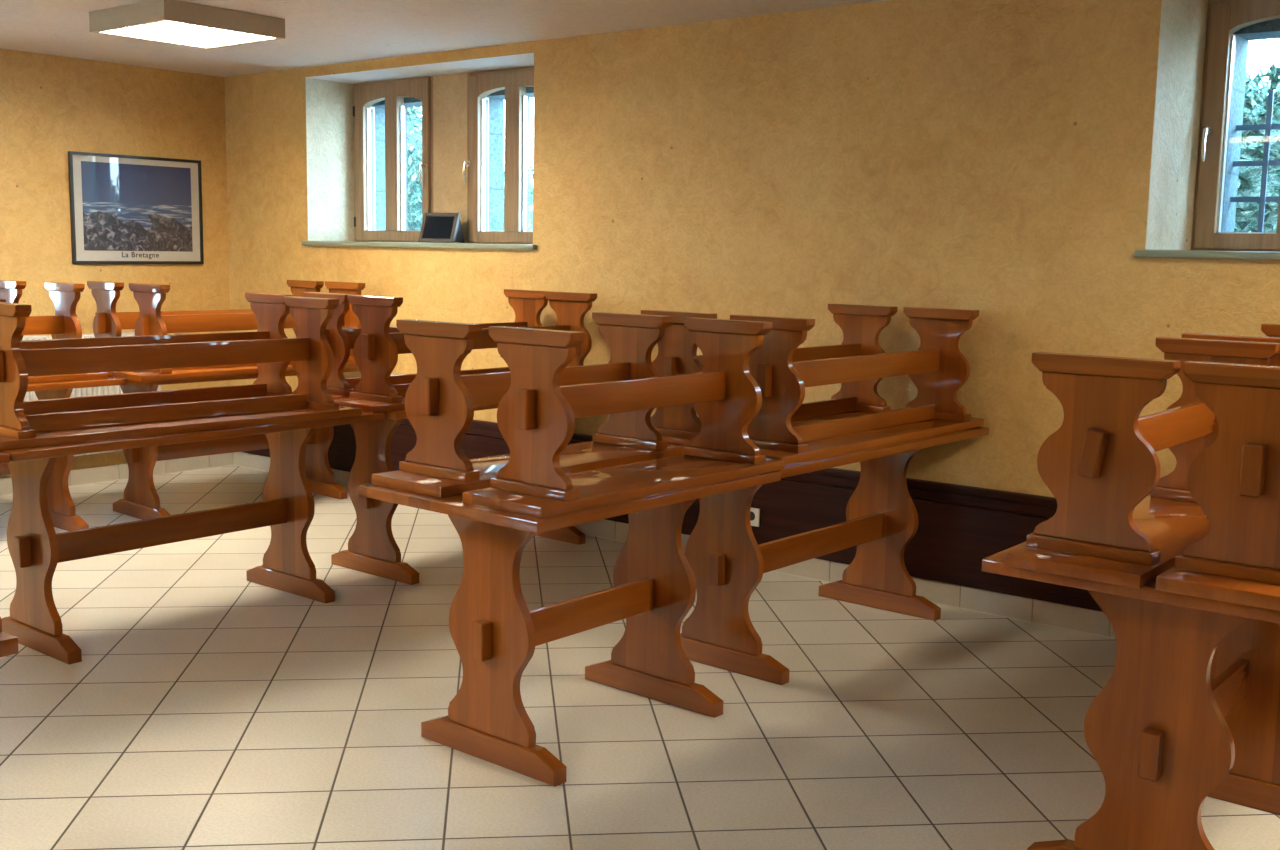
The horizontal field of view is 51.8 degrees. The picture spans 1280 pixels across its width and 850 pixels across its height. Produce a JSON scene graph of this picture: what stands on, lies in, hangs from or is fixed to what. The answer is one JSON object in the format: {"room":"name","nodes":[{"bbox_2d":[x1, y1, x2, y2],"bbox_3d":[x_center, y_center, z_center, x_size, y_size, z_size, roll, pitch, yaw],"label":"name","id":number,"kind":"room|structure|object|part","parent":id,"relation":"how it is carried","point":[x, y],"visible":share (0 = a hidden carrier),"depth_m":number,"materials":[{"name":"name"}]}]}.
{"room":"dining hall","nodes":[
{"label":"dining hall","id":0,"kind":"room"},
{"bbox_2d":[0,48,231,477],"bbox_3d":[-5.519,-0.560,5.013,0.300,2.440,9.500,7,10,38],"label":"wall","id":1,"kind":"structure","parent":0,"point":[51,106],"depth_m":7.60,"materials":[{"name":"paint"}]},
{"bbox_2d":[22,332,161,456],"bbox_3d":[-3.379,-0.153,7.437,0.091,0.700,1.460,7,10,38],"label":"radiator","id":2,"kind":"object","parent":1,"relation":"attached to","point":[104,390],"visible":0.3,"depth_m":7.61,"materials":[{"name":"white metal"}]},
{"bbox_2d":[0,453,232,495],"bbox_3d":[-5.418,0.617,5.071,0.014,0.096,8.900,7,10,38],"label":"baseboard","id":3,"kind":"structure","parent":1,"relation":"attached to","point":[92,475],"depth_m":7.91,"materials":[{"name":"beige tile"}]},
{"bbox_2d":[68,151,203,263],"bbox_3d":[-2.974,-1.274,7.825,0.021,0.632,0.840,7,10,38],"label":"framed poster","id":4,"kind":"object","parent":1,"relation":"attached to","point":[125,209],"visible":1,"depth_m":7.80,"materials":[{"name":"blue paper"}]},
{"bbox_2d":[81,161,192,251],"bbox_3d":[-2.973,-1.287,7.822,0.001,0.506,0.700,7,10,38],"label":"print","id":5,"kind":"object","parent":4,"relation":"attached to","point":[127,206],"depth_m":7.81},
{"bbox_2d":[0,0,884,76],"bbox_3d":[-1.154,-1.341,1.655,11.111,0.150,9.950,7,10,38],"label":"ceiling","id":6,"kind":"structure","parent":0,"point":[317,32],"depth_m":6.14,"materials":[{"name":"white paint"}]},
{"bbox_2d":[89,0,284,48],"bbox_3d":[-2.052,-1.813,5.983,0.610,0.087,0.610,7,10,38],"label":"ceiling light","id":7,"kind":"object","parent":6,"relation":"attached to","point":[177,22],"visible":1,"depth_m":5.85,"materials":[{"name":"white"}]},
{"bbox_2d":[110,21,262,45],"bbox_3d":[-2.052,-1.785,5.987,0.584,0.003,0.584,7,10,38],"label":"diffuser","id":8,"kind":"object","parent":7,"relation":"attached to","point":[184,33],"depth_m":5.94,"materials":[{"name":"white plastic"}]},
{"bbox_2d":[0,465,1279,849],"bbox_3d":[-1.341,1.231,1.821,11.111,0.120,9.500,7,10,38],"label":"floor","id":9,"kind":"structure","parent":0,"point":[206,706],"depth_m":4.00,"materials":[{"name":"beige tile"}]},
{"bbox_2d":[0,452,8,463],"bbox_3d":[-2.713,0.496,3.843,0.704,0.755,1.450,7,10,38],"label":"trestle table","id":10,"kind":"object","parent":9,"relation":"on","point":[4,457],"visible":1,"depth_m":4.12,"materials":[{"name":"brown wood"}]},
{"bbox_2d":[0,631,17,656],"bbox_3d":[-1.789,0.766,1.944,0.704,0.755,1.450,7,10,38],"label":"trestle table","id":11,"kind":"object","parent":9,"relation":"on","point":[8,642],"visible":1,"depth_m":2.23,"materials":[{"name":"brown wood"}]},
{"bbox_2d":[0,377,124,530],"bbox_3d":[-3.249,0.180,6.147,0.704,0.755,1.450,7,10,39],"label":"trestle table","id":12,"kind":"object","parent":9,"relation":"on","point":[62,510],"visible":0.32,"depth_m":6.48,"materials":[{"name":"brown wood"}]},
{"bbox_2d":[0,280,25,340],"bbox_3d":[-3.540,-0.442,6.175,0.302,0.460,1.425,7,10,39],"label":"bench","id":13,"kind":"object","parent":12,"relation":"on","point":[10,290],"visible":0.22,"depth_m":6.54,"materials":[{"name":"brown wood"}]},
{"bbox_3d":[-2.909,0.110,6.547,0.380,0.650,0.028,7,10,39],"label":"leg","id":14,"kind":"part","parent":12,"relation":"part of","materials":[{"name":"brown wood"}]},
{"bbox_2d":[21,282,107,383],"bbox_3d":[-3.156,-0.405,5.945,0.302,0.460,1.425,7,10,40],"label":"bench","id":15,"kind":"object","parent":12,"relation":"on","point":[64,324],"visible":0.5,"depth_m":6.32,"materials":[{"name":"brown wood"}]},
{"bbox_3d":[-2.780,-0.465,6.386,0.259,0.365,0.027,7,10,40],"label":"leg","id":16,"kind":"part","parent":15,"relation":"part of","materials":[{"name":"brown wood"}]},
{"bbox_3d":[-3.159,-0.192,5.973,0.292,0.030,1.425,7,10,40],"label":"seat","id":17,"kind":"part","parent":15,"relation":"part of","materials":[{"name":"brown wood"}]},
{"bbox_2d":[0,411,384,664],"bbox_3d":[-1.780,0.359,4.996,0.704,0.755,1.500,7,10,39],"label":"trestle table","id":18,"kind":"object","parent":9,"relation":"on","point":[287,505],"visible":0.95,"depth_m":4.81,"materials":[{"name":"brown wood"}]},
{"bbox_3d":[-2.116,0.385,4.587,0.380,0.650,0.028,7,10,39],"label":"leg","id":19,"kind":"part","parent":18,"relation":"part of","materials":[{"name":"brown wood"}]},
{"bbox_2d":[0,292,295,414],"bbox_3d":[-1.927,-0.267,5.077,0.302,0.460,1.425,8,10,41],"label":"bench","id":20,"kind":"object","parent":18,"relation":"on","point":[270,310],"visible":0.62,"depth_m":5.24,"materials":[{"name":"brown wood"}]},
{"bbox_3d":[-1.930,-0.097,5.099,0.024,0.057,1.105,8,10,41],"label":"seat rail","id":21,"kind":"part","parent":20,"relation":"part of","materials":[{"name":"brown wood"}]},
{"bbox_3d":[-1.541,-0.327,5.509,0.259,0.365,0.027,8,10,41],"label":"leg","id":22,"kind":"part","parent":20,"relation":"part of","materials":[{"name":"brown wood"}]},
{"bbox_2d":[0,296,361,450],"bbox_3d":[-1.679,-0.218,4.742,0.302,0.460,1.425,8,10,42],"label":"bench","id":23,"kind":"object","parent":18,"relation":"on","point":[310,354],"visible":1,"depth_m":4.69,"materials":[{"name":"brown wood"}]},
{"bbox_3d":[-2.072,-0.177,4.314,0.259,0.365,0.027,8,10,42],"label":"leg","id":24,"kind":"part","parent":23,"relation":"part of","materials":[{"name":"brown wood"}]},
{"bbox_3d":[-1.682,-0.048,4.765,0.024,0.057,1.105,8,10,42],"label":"seat rail","id":25,"kind":"part","parent":23,"relation":"part of","materials":[{"name":"brown wood"}]},
{"bbox_3d":[-1.683,-0.005,4.771,0.292,0.030,1.425,8,10,42],"label":"seat","id":26,"kind":"part","parent":23,"relation":"part of","materials":[{"name":"brown wood"}]},
{"bbox_3d":[-1.286,-0.277,5.169,0.259,0.365,0.027,8,10,42],"label":"leg","id":27,"kind":"part","parent":23,"relation":"part of","materials":[{"name":"brown wood"}]},
{"bbox_3d":[-1.442,0.289,5.400,0.380,0.650,0.028,7,10,39],"label":"leg","id":28,"kind":"part","parent":18,"relation":"part of","materials":[{"name":"brown wood"}]},
{"bbox_2d":[108,367,359,519],"bbox_3d":[-2.217,0.062,7.170,0.704,0.755,1.400,8,10,41],"label":"trestle table","id":29,"kind":"object","parent":9,"relation":"on","point":[141,500],"visible":0.46,"depth_m":6.92,"materials":[{"name":"brown wood"}]},
{"bbox_3d":[-2.571,0.085,6.776,0.380,0.650,0.028,8,10,41],"label":"leg","id":30,"kind":"part","parent":29,"relation":"part of","materials":[{"name":"brown wood"}]},
{"bbox_2d":[87,280,323,375],"bbox_3d":[-2.304,-0.543,7.100,0.302,0.460,1.425,8,10,42],"label":"bench","id":31,"kind":"object","parent":29,"relation":"on","point":[107,322],"visible":0.36,"depth_m":6.69,"materials":[{"name":"brown wood"}]},
{"bbox_3d":[-2.699,-0.502,6.674,0.259,0.365,0.027,8,10,42],"label":"leg","id":32,"kind":"part","parent":31,"relation":"part of","materials":[{"name":"brown wood"}]},
{"bbox_3d":[-1.908,-0.601,7.524,0.259,0.365,0.027,8,10,42],"label":"leg","id":33,"kind":"part","parent":31,"relation":"part of","materials":[{"name":"brown wood"}]},
{"bbox_2d":[112,281,364,381],"bbox_3d":[-2.019,-0.512,6.900,0.302,0.460,1.425,7,10,40],"label":"bench","id":34,"kind":"object","parent":29,"relation":"on","point":[150,298],"visible":0.41,"depth_m":6.59,"materials":[{"name":"brown wood"}]},
{"bbox_3d":[-2.398,-0.468,6.459,0.259,0.365,0.027,7,10,40],"label":"leg","id":35,"kind":"part","parent":34,"relation":"part of","materials":[{"name":"brown wood"}]},
{"bbox_3d":[-2.022,-0.342,6.923,0.024,0.057,1.105,7,10,40],"label":"seat rail","id":36,"kind":"part","parent":34,"relation":"part of","materials":[{"name":"brown wood"}]},
{"bbox_3d":[-2.023,-0.299,6.928,0.292,0.030,1.425,7,10,40],"label":"seat","id":37,"kind":"part","parent":34,"relation":"part of","materials":[{"name":"brown wood"}]},
{"bbox_3d":[-1.641,-0.572,7.338,0.259,0.365,0.027,7,10,40],"label":"leg","id":38,"kind":"part","parent":34,"relation":"part of","materials":[{"name":"brown wood"}]},
{"bbox_3d":[-1.862,-0.006,7.558,0.380,0.650,0.028,8,10,41],"label":"leg","id":39,"kind":"part","parent":29,"relation":"part of","materials":[{"name":"brown wood"}]},
{"bbox_2d":[331,403,585,584],"bbox_3d":[-0.818,0.226,6.121,0.704,0.755,1.400,7,10,39],"label":"trestle table","id":40,"kind":"object","parent":9,"relation":"on","point":[373,549],"visible":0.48,"depth_m":5.70,"materials":[{"name":"brown wood"}]},
{"bbox_3d":[-1.155,0.252,5.712,0.380,0.650,0.028,7,10,39],"label":"leg","id":41,"kind":"part","parent":40,"relation":"part of","materials":[{"name":"brown wood"}]},
{"bbox_2d":[304,289,547,398],"bbox_3d":[-0.948,-0.387,6.109,0.302,0.460,1.425,8,10,41],"label":"bench","id":42,"kind":"object","parent":40,"relation":"on","point":[528,305],"visible":0.41,"depth_m":5.76,"materials":[{"name":"brown wood"}]},
{"bbox_3d":[-1.337,-0.345,5.678,0.259,0.365,0.027,8,10,41],"label":"leg","id":43,"kind":"part","parent":42,"relation":"part of","materials":[{"name":"brown wood"}]},
{"bbox_3d":[-0.951,-0.174,6.137,0.292,0.030,1.425,8,10,41],"label":"seat","id":44,"kind":"part","parent":42,"relation":"part of","materials":[{"name":"brown wood"}]},
{"bbox_3d":[-0.951,-0.217,6.131,0.024,0.057,1.105,8,10,41],"label":"seat rail","id":45,"kind":"part","parent":42,"relation":"part of","materials":[{"name":"brown wood"}]},
{"bbox_3d":[-0.557,-0.446,6.537,0.259,0.365,0.027,8,10,41],"label":"leg","id":46,"kind":"part","parent":42,"relation":"part of","materials":[{"name":"brown wood"}]},
{"bbox_2d":[334,291,596,412],"bbox_3d":[-0.714,-0.353,5.882,0.302,0.460,1.425,7,10,40],"label":"bench","id":47,"kind":"object","parent":40,"relation":"on","point":[376,350],"visible":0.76,"depth_m":5.45,"materials":[{"name":"brown wood"}]},
{"bbox_3d":[-0.718,-0.140,5.910,0.292,0.030,1.425,7,10,40],"label":"seat","id":48,"kind":"part","parent":47,"relation":"part of","materials":[{"name":"brown wood"}]},
{"bbox_3d":[-1.093,-0.309,5.441,0.259,0.365,0.027,7,10,40],"label":"leg","id":49,"kind":"part","parent":47,"relation":"part of","materials":[{"name":"brown wood"}]},
{"bbox_3d":[-0.717,-0.183,5.904,0.024,0.057,1.105,7,10,40],"label":"seat rail","id":50,"kind":"part","parent":47,"relation":"part of","materials":[{"name":"brown wood"}]},
{"bbox_3d":[-0.335,-0.413,6.320,0.259,0.365,0.027,7,10,40],"label":"leg","id":51,"kind":"part","parent":47,"relation":"part of","materials":[{"name":"brown wood"}]},
{"bbox_2d":[358,471,780,786],"bbox_3d":[-0.184,0.530,3.924,0.704,0.755,1.070,7,10,39],"label":"trestle table","id":52,"kind":"object","parent":9,"relation":"on","point":[495,635],"visible":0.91,"depth_m":3.72,"materials":[{"name":"brown wood"}]},
{"bbox_3d":[-0.412,0.540,3.651,0.380,0.650,0.028,7,10,39],"label":"leg","id":53,"kind":"part","parent":52,"relation":"part of","materials":[{"name":"brown wood"}]},
{"bbox_2d":[372,312,684,497],"bbox_3d":[-0.297,-0.095,4.002,0.302,0.460,1.075,7,10,39],"label":"bench","id":54,"kind":"object","parent":52,"relation":"on","point":[440,401],"visible":0.84,"depth_m":3.74,"materials":[{"name":"brown wood"}]},
{"bbox_3d":[-0.563,-0.066,3.684,0.259,0.365,0.027,7,10,39],"label":"leg","id":55,"kind":"part","parent":54,"relation":"part of","materials":[{"name":"brown wood"}]},
{"bbox_3d":[-0.301,0.118,4.030,0.292,0.030,1.075,7,10,39],"label":"seat","id":56,"kind":"part","parent":54,"relation":"part of","materials":[{"name":"brown wood"}]},
{"bbox_3d":[-0.032,-0.141,4.318,0.259,0.365,0.027,7,10,39],"label":"leg","id":57,"kind":"part","parent":54,"relation":"part of","materials":[{"name":"brown wood"}]},
{"bbox_2d":[462,317,783,517],"bbox_3d":[-0.005,-0.056,3.750,0.302,0.460,1.075,7,10,40],"label":"bench","id":58,"kind":"object","parent":52,"relation":"on","point":[536,415],"visible":1,"depth_m":3.61,"materials":[{"name":"brown wood"}]},
{"bbox_3d":[-0.274,-0.028,3.435,0.259,0.365,0.027,7,10,40],"label":"leg","id":59,"kind":"part","parent":58,"relation":"part of","materials":[{"name":"brown wood"}]},
{"bbox_3d":[-0.009,0.157,3.779,0.292,0.030,1.075,7,10,40],"label":"seat","id":60,"kind":"part","parent":58,"relation":"part of","materials":[{"name":"brown wood"}]},
{"bbox_3d":[0.263,-0.102,4.064,0.259,0.365,0.027,7,10,40],"label":"leg","id":61,"kind":"part","parent":58,"relation":"part of","materials":[{"name":"brown wood"}]},
{"bbox_3d":[0.044,0.476,4.191,0.380,0.650,0.028,7,10,39],"label":"leg","id":62,"kind":"part","parent":52,"relation":"part of","materials":[{"name":"brown wood"}]},
{"bbox_2d":[680,427,988,684],"bbox_3d":[0.629,0.413,4.912,0.704,0.755,1.450,7,10,40],"label":"trestle table","id":63,"kind":"object","parent":9,"relation":"on","point":[723,554],"visible":0.8,"depth_m":4.66,"materials":[{"name":"brown wood"}]},
{"bbox_3d":[0.286,0.438,4.509,0.380,0.650,0.028,7,10,40],"label":"leg","id":64,"kind":"part","parent":63,"relation":"part of","materials":[{"name":"brown wood"}]},
{"bbox_2d":[641,304,896,445],"bbox_3d":[0.514,-0.210,4.971,0.302,0.460,1.425,8,10,41],"label":"bench","id":65,"kind":"object","parent":63,"relation":"on","point":[861,326],"visible":0.58,"depth_m":5.16,"materials":[{"name":"brown wood"}]},
{"bbox_3d":[0.127,-0.168,4.538,0.259,0.365,0.027,8,10,41],"label":"leg","id":66,"kind":"part","parent":65,"relation":"part of","materials":[{"name":"brown wood"}]},
{"bbox_3d":[0.510,0.003,4.999,0.292,0.030,1.425,8,10,41],"label":"seat","id":67,"kind":"part","parent":65,"relation":"part of","materials":[{"name":"brown wood"}]},
{"bbox_3d":[0.511,-0.040,4.994,0.024,0.057,1.105,8,10,41],"label":"seat rail","id":68,"kind":"part","parent":65,"relation":"part of","materials":[{"name":"brown wood"}]},
{"bbox_3d":[0.901,-0.269,5.402,0.259,0.365,0.027,8,10,41],"label":"leg","id":69,"kind":"part","parent":65,"relation":"part of","materials":[{"name":"brown wood"}]},
{"bbox_2d":[730,307,983,465],"bbox_3d":[0.798,-0.175,4.746,0.302,0.460,1.425,7,10,40],"label":"bench","id":70,"kind":"object","parent":63,"relation":"on","point":[938,369],"visible":0.83,"depth_m":4.67,"materials":[{"name":"brown wood"}]},
{"bbox_3d":[0.423,-0.131,4.303,0.259,0.365,0.027,7,10,40],"label":"leg","id":71,"kind":"part","parent":70,"relation":"part of","materials":[{"name":"brown wood"}]},
{"bbox_3d":[0.795,-0.005,4.769,0.024,0.057,1.105,7,10,40],"label":"seat rail","id":72,"kind":"part","parent":70,"relation":"part of","materials":[{"name":"brown wood"}]},
{"bbox_3d":[0.794,0.038,4.774,0.292,0.030,1.425,7,10,40],"label":"seat","id":73,"kind":"part","parent":70,"relation":"part of","materials":[{"name":"brown wood"}]},
{"bbox_3d":[1.173,-0.235,5.187,0.259,0.365,0.027,7,10,40],"label":"leg","id":74,"kind":"part","parent":70,"relation":"part of","materials":[{"name":"brown wood"}]},
{"bbox_3d":[0.974,0.344,5.309,0.380,0.650,0.028,7,10,40],"label":"leg","id":75,"kind":"part","parent":63,"relation":"part of","materials":[{"name":"brown wood"}]},
{"bbox_2d":[982,542,1279,849],"bbox_3d":[1.364,0.657,3.183,0.704,0.755,1.070,7,10,38],"label":"trestle table","id":76,"kind":"object","parent":9,"relation":"on","point":[1187,712],"visible":0.82,"depth_m":2.91,"materials":[{"name":"brown wood"}]},
{"bbox_2d":[1005,337,1279,588],"bbox_3d":[1.248,0.044,3.164,0.302,0.460,1.075,7,10,38],"label":"bench","id":77,"kind":"object","parent":76,"relation":"on","point":[1101,467],"visible":0.75,"depth_m":2.85,"materials":[{"name":"brown wood"}]},
{"bbox_3d":[0.987,0.074,2.842,0.259,0.365,0.027,7,10,38],"label":"leg","id":78,"kind":"part","parent":77,"relation":"part of","materials":[{"name":"brown wood"}]},
{"bbox_3d":[1.244,0.257,3.192,0.292,0.030,1.075,7,10,38],"label":"seat","id":79,"kind":"part","parent":77,"relation":"part of","materials":[{"name":"brown wood"}]},
{"bbox_3d":[1.509,-0.002,3.483,0.259,0.365,0.027,7,10,38],"label":"leg","id":80,"kind":"part","parent":77,"relation":"part of","materials":[{"name":"brown wood"}]},
{"bbox_3d":[1.141,0.667,2.906,0.380,0.650,0.028,7,10,38],"label":"leg","id":81,"kind":"part","parent":76,"relation":"part of","materials":[{"name":"brown wood"}]},
{"bbox_2d":[1156,361,1279,610],"bbox_3d":[1.502,0.073,2.978,0.302,0.460,1.075,7,10,38],"label":"bench","id":82,"kind":"object","parent":76,"relation":"on","point":[1235,480],"visible":1,"depth_m":2.65,"materials":[{"name":"brown wood"}]},
{"bbox_3d":[1.498,0.286,3.007,0.292,0.030,1.075,7,10,38],"label":"seat","id":83,"kind":"part","parent":82,"relation":"part of","materials":[{"name":"brown wood"}]},
{"bbox_3d":[1.242,0.103,2.656,0.259,0.365,0.027,7,10,38],"label":"leg","id":84,"kind":"part","parent":82,"relation":"part of","materials":[{"name":"brown wood"}]},
{"bbox_3d":[1.588,0.602,3.454,0.380,0.650,0.028,7,10,38],"label":"leg","id":85,"kind":"part","parent":76,"relation":"part of","materials":[{"name":"brown wood"}]},
{"bbox_3d":[2.050,0.559,4.008,0.704,0.755,1.070,7,10,38],"label":"trestle table","id":86,"kind":"object","parent":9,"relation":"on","visible":0},
{"bbox_2d":[1181,324,1279,366],"bbox_3d":[1.927,-0.057,4.013,0.302,0.460,1.075,7,10,39],"label":"bench","id":87,"kind":"object","parent":86,"relation":"on","point":[1272,331],"visible":0.04,"depth_m":3.68,"materials":[{"name":"brown wood"}]},
{"bbox_3d":[1.664,-0.028,3.693,0.259,0.365,0.027,7,10,39],"label":"leg","id":88,"kind":"part","parent":87,"relation":"part of","materials":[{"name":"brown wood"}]},
{"bbox_2d":[225,0,1279,497],"bbox_3d":[1.619,-0.465,5.258,11.111,2.440,0.440,7,10,38],"label":"wall","id":89,"kind":"structure","parent":0,"point":[993,158],"depth_m":5.56,"materials":[{"name":"paint"}]},
{"bbox_2d":[353,77,433,241],"bbox_3d":[-1.463,-1.559,7.812,0.708,0.943,0.134,7,10,38],"label":"window","id":90,"kind":"structure","parent":89,"relation":"in","point":[393,92],"depth_m":7.81,"materials":[{"name":"wood"}]},
{"bbox_3d":[-1.255,-1.451,7.602,0.034,0.130,0.052,7,10,38],"label":"handle","id":91,"kind":"part","parent":90,"relation":"part of","materials":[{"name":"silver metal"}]},
{"bbox_2d":[301,241,536,249],"bbox_3d":[-1.156,-1.006,7.377,1.895,0.028,0.377,7,10,38],"label":"trim","id":92,"kind":"structure","parent":89,"relation":"attached to","point":[313,243],"depth_m":7.16,"materials":[{"name":"beige stone"}]},
{"bbox_2d":[418,213,463,242],"bbox_3d":[-1.115,-1.109,7.417,0.236,0.171,0.126,5,8,27],"label":"frame","id":93,"kind":"object","parent":92,"relation":"on","point":[436,227],"visible":0.85,"depth_m":7.39,"materials":[{"name":"black paint"}]},
{"bbox_2d":[462,66,533,243],"bbox_3d":[-0.694,-1.463,7.196,0.708,0.943,0.134,7,10,38],"label":"window","id":94,"kind":"structure","parent":89,"relation":"in","point":[515,81],"depth_m":7.23,"materials":[{"name":"wood"}]},
{"bbox_3d":[-0.971,-1.416,7.375,0.034,0.130,0.052,7,10,38],"label":"handle","id":95,"kind":"part","parent":94,"relation":"part of","materials":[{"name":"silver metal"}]},
{"bbox_2d":[242,418,1102,611],"bbox_3d":[1.452,0.467,5.194,10.511,0.408,0.040,7,10,38],"label":"baseboard","id":96,"kind":"structure","parent":89,"relation":"attached to","point":[959,526],"depth_m":5.42,"materials":[{"name":"brown wood"}]},
{"bbox_2d":[233,452,1114,638],"bbox_3d":[1.456,0.717,5.237,10.511,0.096,0.014,7,10,38],"label":"baseboard","id":97,"kind":"structure","parent":89,"relation":"attached to","point":[1093,622],"depth_m":5.36,"materials":[{"name":"beige tile"}]},
{"bbox_2d":[750,508,759,526],"bbox_3d":[0.502,0.415,5.954,0.082,0.082,0.020,7,10,38],"label":"wall socket","id":98,"kind":"object","parent":89,"relation":"attached to","point":[754,512],"visible":0.62,"depth_m":5.94,"materials":[{"name":"beige plastic"}]},
{"bbox_2d":[1145,0,1207,249],"bbox_3d":[1.971,-1.109,4.839,0.055,0.932,0.346,7,10,38],"label":"window reveal","id":99,"kind":"structure","parent":89,"relation":"attached to","point":[1183,22],"depth_m":4.83,"materials":[{"name":"beige paint"}]},
{"bbox_2d":[1134,250,1279,259],"bbox_3d":[2.645,-0.548,4.335,1.895,0.028,0.377,7,10,38],"label":"windowsill","id":100,"kind":"structure","parent":89,"relation":"attached to","point":[1272,255],"depth_m":4.62,"materials":[{"name":"beige stone"}]},
{"bbox_2d":[1191,0,1279,250],"bbox_3d":[2.398,-1.087,4.722,0.753,0.928,0.134,7,10,38],"label":"window","id":101,"kind":"structure","parent":89,"relation":"in","point":[1225,17],"depth_m":4.90,"materials":[{"name":"wood"}]},
{"bbox_3d":[2.106,-1.048,4.911,0.034,0.130,0.052,7,10,38],"label":"handle","id":102,"kind":"part","parent":101,"relation":"part of","materials":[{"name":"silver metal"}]},
{"bbox_2d":[371,18,1279,231],"bbox_3d":[1.814,-0.494,5.497,11.111,3.040,0.180,7,10,38],"label":"wall","id":103,"kind":"structure","parent":0,"point":[1270,29],"depth_m":7.51,"materials":[{"name":"stone"}]},
{"bbox_2d":[370,107,375,229],"bbox_3d":[-1.650,-1.544,8.108,0.013,0.808,0.044,7,10,38],"label":"trim","id":104,"kind":"structure","parent":103,"relation":"attached to","point":[373,108],"depth_m":8.10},
{"bbox_2d":[485,97,488,230],"bbox_3d":[-0.880,-1.448,7.492,0.013,0.808,0.044,7,10,38],"label":"trim","id":105,"kind":"structure","parent":103,"relation":"attached to","point":[486,98],"depth_m":7.50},
{"bbox_2d":[1230,89,1279,231],"bbox_3d":[2.583,-0.938,4.823,0.905,0.594,0.024,7,10,38],"label":"window grille","id":106,"kind":"object","parent":103,"relation":"in","point":[1268,126],"visible":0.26,"depth_m":4.99,"materials":[{"name":"blue metal"}]},
{"label":"outside","id":107,"kind":"structure","parent":0,"visible":0},
{"bbox_3d":[-0.399,1.114,3.696,55.000,0.250,55.000,7,10,38],"label":"ground","id":108,"kind":"structure","parent":107,"visible":0},
{"bbox_2d":[407,107,421,229],"bbox_3d":[-2.952,-1.648,12.059,3.299,2.823,1.528,7,10,38],"label":"hedge","id":109,"kind":"object","parent":108,"relation":"on","point":[414,116],"visible":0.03,"depth_m":11.06,"materials":[{"name":"green plant"}]},
{"bbox_2d":[503,165,532,230],"bbox_3d":[-0.530,-1.065,10.662,2.049,2.113,1.325,7,10,38],"label":"hedge","id":110,"kind":"object","parent":108,"relation":"on","point":[530,166],"visible":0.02,"depth_m":10.22,"materials":[{"name":"green plant"}]},
{"bbox_2d":[1234,62,1279,231],"bbox_3d":[3.654,-0.452,5.722,3.333,2.385,1.054,7,10,38],"label":"hedge","id":111,"kind":"object","parent":108,"relation":"on","point":[1255,104],"visible":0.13,"depth_m":5.88,"materials":[{"name":"green plant"}]}
]}

